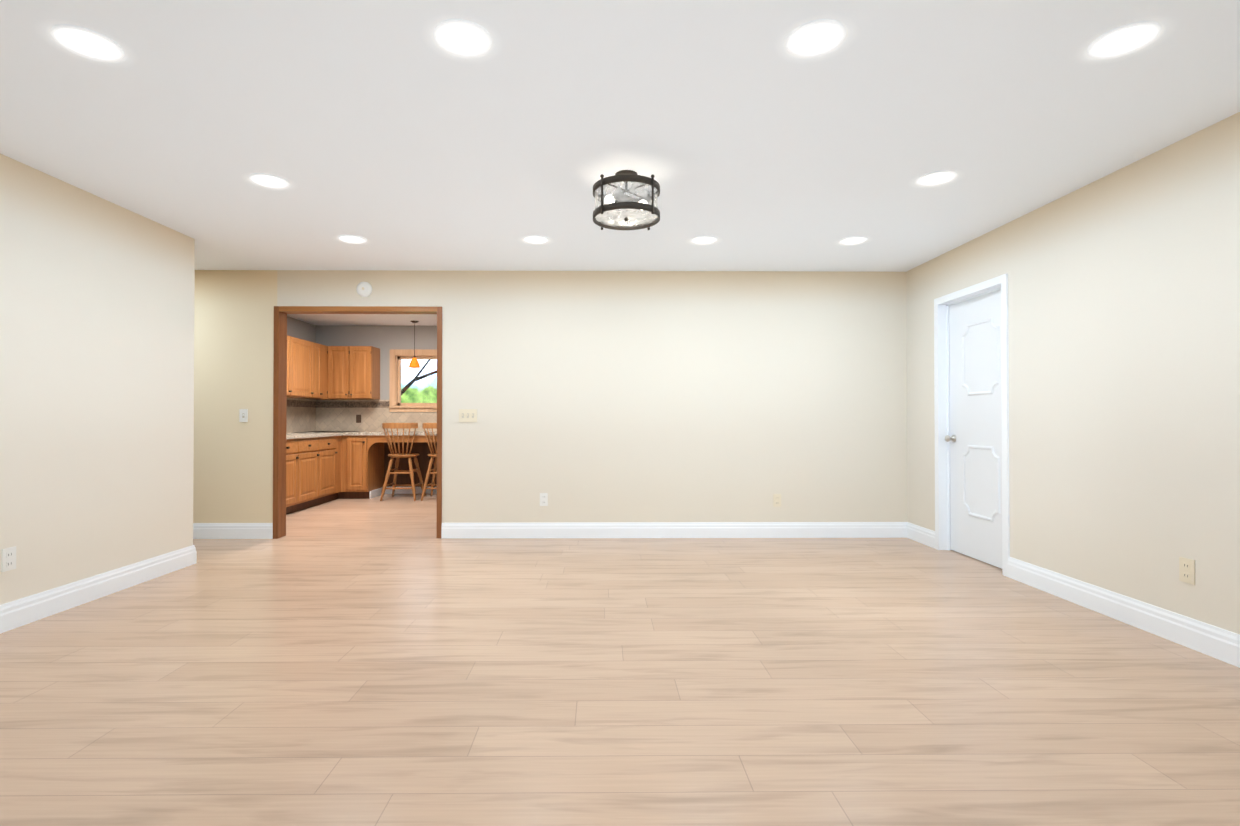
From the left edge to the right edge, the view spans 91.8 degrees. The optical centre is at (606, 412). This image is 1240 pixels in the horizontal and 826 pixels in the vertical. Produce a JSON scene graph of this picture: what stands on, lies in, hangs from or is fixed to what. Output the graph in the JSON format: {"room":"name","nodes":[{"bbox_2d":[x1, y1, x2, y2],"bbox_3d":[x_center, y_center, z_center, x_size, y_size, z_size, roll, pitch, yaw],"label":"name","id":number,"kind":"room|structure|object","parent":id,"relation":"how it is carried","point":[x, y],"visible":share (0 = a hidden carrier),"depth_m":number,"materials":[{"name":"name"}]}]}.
{"room":"empty living room","nodes":[
{"label":"empty living room","id":0,"kind":"room"},
{"bbox_2d":[0,154,194,604],"bbox_3d":[-3.135,-0.114,1.665,0.120,2.440,5.700,0,0,-1],"label":"wall","id":1,"kind":"structure","parent":0,"point":[96,381],"depth_m":3.59,"materials":[{"name":"beige paint"}]},
{"bbox_2d":[1,546,15,571],"bbox_3d":[-3.083,0.754,3.102,0.008,0.116,0.072,0,0,-1],"label":"electrical outlet plate","id":2,"kind":"object","parent":1,"relation":"attached to","point":[8,555],"depth_m":3.09,"materials":[{"name":"white plastic"}]},
{"bbox_2d":[0,545,196,633],"bbox_3d":[-3.127,1.037,1.723,0.136,0.140,5.596,0,0,-1],"label":"baseboard","id":3,"kind":"structure","parent":1,"relation":"attached to","point":[27,610],"depth_m":3.57,"materials":[{"name":"white wood"}]},
{"bbox_2d":[287,316,315,342],"bbox_3d":[-4.274,-0.066,7.209,0.120,2.440,3.270,0,0,-1],"label":"wall","id":4,"kind":"structure","parent":0,"point":[299,329],"depth_m":8.32,"materials":[{"name":"grey paint"}]},
{"bbox_2d":[287,335,293,398],"bbox_3d":[-4.036,-0.577,7.081,0.346,0.740,0.560,0,0,-1],"label":"upper cabinet","id":5,"kind":"object","parent":4,"relation":"attached to","point":[290,340],"depth_m":7.35,"materials":[{"name":"brown wood"}]},
{"bbox_2d":[294,337,313,398],"bbox_3d":[-4.041,-0.573,7.641,0.346,0.740,0.560,0,0,-1],"label":"upper cabinet","id":6,"kind":"object","parent":4,"relation":"attached to","point":[303,349],"depth_m":7.70,"materials":[{"name":"brown wood"}]},
{"bbox_2d":[314,343,321,398],"bbox_3d":[-4.045,-0.569,8.044,0.346,0.740,0.246,0,0,-1],"label":"upper cabinet","id":7,"kind":"object","parent":4,"relation":"attached to","point":[317,347],"depth_m":8.08,"materials":[{"name":"brown wood"}]},
{"bbox_2d":[322,345,329,398],"bbox_3d":[-4.048,-0.566,8.447,0.346,0.740,0.560,0,0,-1],"label":"upper cabinet","id":8,"kind":"object","parent":4,"relation":"attached to","point":[325,349],"depth_m":8.33,"materials":[{"name":"brown wood"}]},
{"bbox_2d":[316,325,436,412],"bbox_3d":[-2.378,-0.053,8.801,3.700,2.440,0.120,0,0,-1],"label":"wall","id":9,"kind":"structure","parent":0,"point":[384,339],"depth_m":8.74,"materials":[{"name":"grey paint"}]},
{"bbox_2d":[330,346,379,398],"bbox_3d":[-3.589,-0.565,8.558,0.605,0.740,0.346,0,0,-1],"label":"upper cabinet","id":10,"kind":"object","parent":9,"relation":"attached to","point":[354,370],"depth_m":8.39,"materials":[{"name":"brown wood"}]},
{"bbox_2d":[356,415,360,422],"bbox_3d":[-3.592,0.084,8.712,0.072,0.116,0.008,0,0,-1],"label":"electrical outlet plate","id":11,"kind":"object","parent":9,"relation":"attached to","point":[358,417],"depth_m":8.71,"materials":[{"name":"brown plastic"}]},
{"bbox_2d":[389,349,436,411],"bbox_3d":[-2.538,-0.468,8.778,1.220,0.910,0.170,0,0,-1],"label":"kitchen window","id":12,"kind":"structure","parent":9,"relation":"in","point":[395,377],"depth_m":8.73,"materials":[{"name":"brown wood"}]},
{"bbox_2d":[193,270,906,522],"bbox_3d":[-1.219,-0.081,5.542,7.960,2.440,0.120,0,0,-1],"label":"wall","id":13,"kind":"structure","parent":0,"point":[667,396],"depth_m":5.49,"materials":[{"name":"beige paint"}]},
{"bbox_2d":[193,523,272,538],"bbox_3d":[-4.111,1.069,5.438,2.175,0.140,0.016,0,0,-1],"label":"baseboard","id":14,"kind":"structure","parent":13,"relation":"attached to","point":[232,530],"depth_m":5.44,"materials":[{"name":"white wood"}]},
{"bbox_2d":[239,409,247,421],"bbox_3d":[-3.296,0.024,5.453,0.072,0.116,0.019,0,0,-1],"label":"switch plate","id":15,"kind":"object","parent":13,"relation":"attached to","point":[243,413],"depth_m":5.45,"materials":[{"name":"white plastic"}]},
{"bbox_2d":[273,306,441,538],"bbox_3d":[-2.261,0.085,5.531,1.526,2.109,0.144,0,0,-1],"label":"trim","id":16,"kind":"structure","parent":13,"relation":"attached to","point":[279,414],"depth_m":5.47,"materials":[{"name":"brown wood"}]},
{"bbox_2d":[356,282,371,296],"bbox_3d":[-2.206,-1.127,5.463,0.140,0.140,0.038,0,0,-1],"label":"smoke detector","id":17,"kind":"object","parent":13,"relation":"attached to","point":[363,289],"visible":1,"depth_m":5.45,"materials":[{"name":"white plastic"}]},
{"bbox_2d":[459,409,476,421],"bbox_3d":[-1.262,0.024,5.471,0.164,0.116,0.019,0,0,-1],"label":"switch plate","id":18,"kind":"object","parent":13,"relation":"attached to","point":[467,415],"depth_m":5.47,"materials":[{"name":"white plastic"}]},
{"bbox_2d":[540,493,547,505],"bbox_3d":[-0.570,0.788,5.476,0.072,0.116,0.008,0,0,-1],"label":"electrical outlet plate","id":19,"kind":"object","parent":13,"relation":"attached to","point":[543,496],"depth_m":5.47,"materials":[{"name":"white plastic"}]},
{"bbox_2d":[441,522,934,547],"bbox_3d":[0.634,1.067,5.249,4.259,0.140,0.479,0,0,-1],"label":"baseboard","id":20,"kind":"structure","parent":13,"relation":"attached to","point":[922,535],"depth_m":5.47,"materials":[{"name":"white wood"}]},
{"bbox_2d":[773,494,780,506],"bbox_3d":[1.564,0.798,5.495,0.072,0.116,0.008,0,0,-1],"label":"electrical outlet plate","id":21,"kind":"object","parent":13,"relation":"attached to","point":[776,497],"depth_m":5.49,"materials":[{"name":"white plastic"}]},
{"bbox_2d":[0,494,1239,825],"bbox_3d":[-1.204,1.175,3.841,8.200,0.100,10.040,0,0,-1],"label":"floor","id":22,"kind":"structure","parent":0,"point":[390,660],"depth_m":2.38,"materials":[{"name":"brown wood"}]},
{"bbox_2d":[286,439,301,513],"bbox_3d":[-3.872,0.719,6.651,0.666,0.860,0.500,0,0,-1],"label":"base cabinet","id":23,"kind":"object","parent":22,"relation":"on","point":[293,447],"depth_m":6.84,"materials":[{"name":"brown wood"}]},
{"bbox_2d":[302,439,321,509],"bbox_3d":[-3.877,0.723,7.151,0.666,0.860,0.500,0,0,-1],"label":"base cabinet","id":24,"kind":"object","parent":22,"relation":"on","point":[311,448],"depth_m":7.25,"materials":[{"name":"brown wood"}]},
{"bbox_2d":[286,431,341,438],"bbox_3d":[-3.867,0.274,7.218,0.686,0.040,3.006,0,0,-1],"label":"countertop","id":25,"kind":"structure","parent":24,"relation":"on","point":[289,434],"depth_m":7.51,"materials":[{"name":"beige stone"}]},
{"bbox_2d":[322,435,337,502],"bbox_3d":[-3.881,0.727,7.650,0.666,0.860,0.497,0,0,-1],"label":"base cabinet","id":26,"kind":"object","parent":22,"relation":"on","point":[334,450],"depth_m":7.73,"materials":[{"name":"brown wood"}]},
{"bbox_2d":[346,435,385,498],"bbox_3d":[-3.355,0.734,8.394,0.280,0.860,0.656,0,0,-1],"label":"base cabinet","id":27,"kind":"object","parent":22,"relation":"on","point":[365,454],"depth_m":8.08,"materials":[{"name":"brown wood"}]},
{"bbox_2d":[342,431,436,434],"bbox_3d":[-2.873,0.284,8.394,2.696,0.040,0.671,0,0,-1],"label":"countertop","id":28,"kind":"structure","parent":27,"relation":"on","point":[343,432],"depth_m":8.06,"materials":[{"name":"beige stone"}]},
{"bbox_2d":[380,423,425,500],"bbox_3d":[-2.753,0.648,8.140,0.476,1.033,0.519,0,0,-1],"label":"stool","id":29,"kind":"object","parent":22,"relation":"on","point":[397,426],"visible":0.98,"depth_m":8.00,"materials":[{"name":"brown wood"}]},
{"bbox_2d":[421,423,436,500],"bbox_3d":[-2.218,0.648,8.145,0.476,1.033,0.519,0,0,-1],"label":"stool","id":30,"kind":"object","parent":22,"relation":"on","point":[432,426],"visible":0.42,"depth_m":7.99,"materials":[{"name":"brown wood"}]},
{"bbox_2d":[0,0,1239,325],"bbox_3d":[-1.204,-1.365,3.862,8.200,0.100,10.040,0,0,-1],"label":"ceiling","id":31,"kind":"structure","parent":0,"point":[396,134],"depth_m":2.72,"materials":[{"name":"white paint"}]},
{"bbox_2d":[51,24,123,59],"bbox_3d":[-1.859,-1.326,2.156,0.199,0.007,0.199,0,-1,45],"label":"recessed light","id":32,"kind":"object","parent":31,"relation":"in","point":[55,27],"depth_m":2.09,"materials":[{"name":"white metal"}]},
{"bbox_2d":[249,173,288,185],"bbox_3d":[-1.910,-1.315,3.406,0.199,0.007,0.199,0,-1,45],"label":"recessed light","id":33,"kind":"object","parent":31,"relation":"in","point":[251,175],"depth_m":3.33,"materials":[{"name":"white"}]},
{"bbox_2d":[338,235,366,240],"bbox_3d":[-1.910,-1.306,4.516,0.199,0.007,0.199,0,-1,45],"label":"recessed light","id":34,"kind":"object","parent":31,"relation":"in","point":[340,235],"depth_m":4.44,"materials":[{"name":"white"}]},
{"bbox_2d":[409,321,419,367],"bbox_3d":[-2.664,-0.954,8.346,0.156,0.645,0.156,0,0,-1],"label":"pendant light","id":35,"kind":"object","parent":31,"relation":"hanging from","point":[414,362],"visible":1,"depth_m":8.32,"materials":[{"name":"orange glass"}]},
{"bbox_2d":[433,19,490,52],"bbox_3d":[-0.509,-1.326,2.128,0.199,0.007,0.199,0,-1,45],"label":"recessed light","id":36,"kind":"object","parent":31,"relation":"in","point":[440,24],"depth_m":2.05,"materials":[{"name":"white"}]},
{"bbox_2d":[523,235,548,241],"bbox_3d":[-0.530,-1.306,4.528,0.199,0.007,0.199,0,-1,45],"label":"recessed light","id":37,"kind":"object","parent":31,"relation":"in","point":[530,235],"depth_m":4.44,"materials":[{"name":"white"}]},
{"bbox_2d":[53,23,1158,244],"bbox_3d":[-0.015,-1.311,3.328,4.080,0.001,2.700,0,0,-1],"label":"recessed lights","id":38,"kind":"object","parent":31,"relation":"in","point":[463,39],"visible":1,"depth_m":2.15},
{"bbox_2d":[593,170,659,229],"bbox_3d":[0.111,-1.186,3.323,0.372,0.267,0.372,0,0,-1],"label":"drum pendant light","id":39,"kind":"object","parent":31,"relation":"hanging from","point":[646,202],"visible":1,"depth_m":3.23,"materials":[{"name":"brown metal"}]},
{"bbox_2d":[691,236,717,241],"bbox_3d":[0.740,-1.306,4.539,0.199,0.007,0.199,0,-1,45],"label":"recessed light","id":40,"kind":"object","parent":31,"relation":"in","point":[698,236],"depth_m":4.46,"materials":[{"name":"white metal"}]},
{"bbox_2d":[786,19,845,53],"bbox_3d":[0.741,-1.326,2.129,0.199,0.007,0.199,0,-1,45],"label":"recessed light","id":41,"kind":"object","parent":31,"relation":"in","point":[794,31],"depth_m":2.06,"materials":[{"name":"white"}]},
{"bbox_2d":[839,236,867,242],"bbox_3d":[1.870,-1.306,4.549,0.199,0.007,0.199,0,-1,45],"label":"recessed light","id":42,"kind":"object","parent":31,"relation":"in","point":[853,236],"depth_m":4.47,"materials":[{"name":"white"}]},
{"bbox_2d":[916,170,956,183],"bbox_3d":[1.850,-1.316,3.369,0.199,0.007,0.199,0,-1,45],"label":"recessed light","id":43,"kind":"object","parent":31,"relation":"in","point":[947,171],"depth_m":3.29,"materials":[{"name":"white"}]},
{"bbox_2d":[1087,21,1160,56],"bbox_3d":[1.841,-1.326,2.139,0.199,0.007,0.199,0,-1,45],"label":"recessed light","id":44,"kind":"object","parent":31,"relation":"in","point":[1156,24],"depth_m":2.07,"materials":[{"name":"white"}]},
{"bbox_2d":[906,112,1239,633],"bbox_3d":[2.850,-0.109,2.253,0.120,2.440,6.770,0,0,-1],"label":"wall","id":45,"kind":"structure","parent":0,"point":[1124,365],"depth_m":3.23,"materials":[{"name":"beige paint"}]},
{"bbox_2d":[934,274,1009,576],"bbox_3d":[2.822,0.086,4.588,0.134,2.090,0.899,0,0,-1],"label":"door frame","id":46,"kind":"structure","parent":45,"relation":"attached to","point":[942,304],"depth_m":4.97,"materials":[{"name":"white wood"}]},
{"bbox_2d":[945,289,1001,568],"bbox_3d":[2.829,0.111,4.587,0.104,2.024,0.783,0,0,-1],"label":"door","id":47,"kind":"structure","parent":45,"relation":"in","point":[974,438],"depth_m":4.62,"materials":[{"name":"white wood"}]},
{"bbox_2d":[1007,557,1239,667],"bbox_3d":[2.788,1.035,1.553,0.016,0.140,5.152,0,0,-1],"label":"baseboard","id":48,"kind":"structure","parent":45,"relation":"attached to","point":[1221,644],"depth_m":3.13,"materials":[{"name":"white wood"}]},
{"bbox_2d":[1179,557,1194,584],"bbox_3d":[2.780,0.755,2.877,0.009,0.116,0.072,0,0,-1],"label":"electrical outlet plate","id":49,"kind":"object","parent":45,"relation":"attached to","point":[1186,567],"depth_m":2.87,"materials":[{"name":"white plastic"}]},
{"label":"outside","id":50,"kind":"structure","parent":0,"visible":0},
{"bbox_2d":[401,359,436,402],"bbox_3d":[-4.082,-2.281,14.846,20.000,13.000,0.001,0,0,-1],"label":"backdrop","id":51,"kind":"structure","parent":50,"point":[416,397],"depth_m":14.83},
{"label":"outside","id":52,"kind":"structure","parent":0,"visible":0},
{"bbox_2d":[401,359,436,394],"bbox_3d":[-2.987,-0.021,10.436,2.092,4.414,0.180,0,0,-1],"label":"tree","id":53,"kind":"object","parent":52,"point":[417,378],"depth_m":10.42,"materials":[{"name":"grey plant"}]}
]}

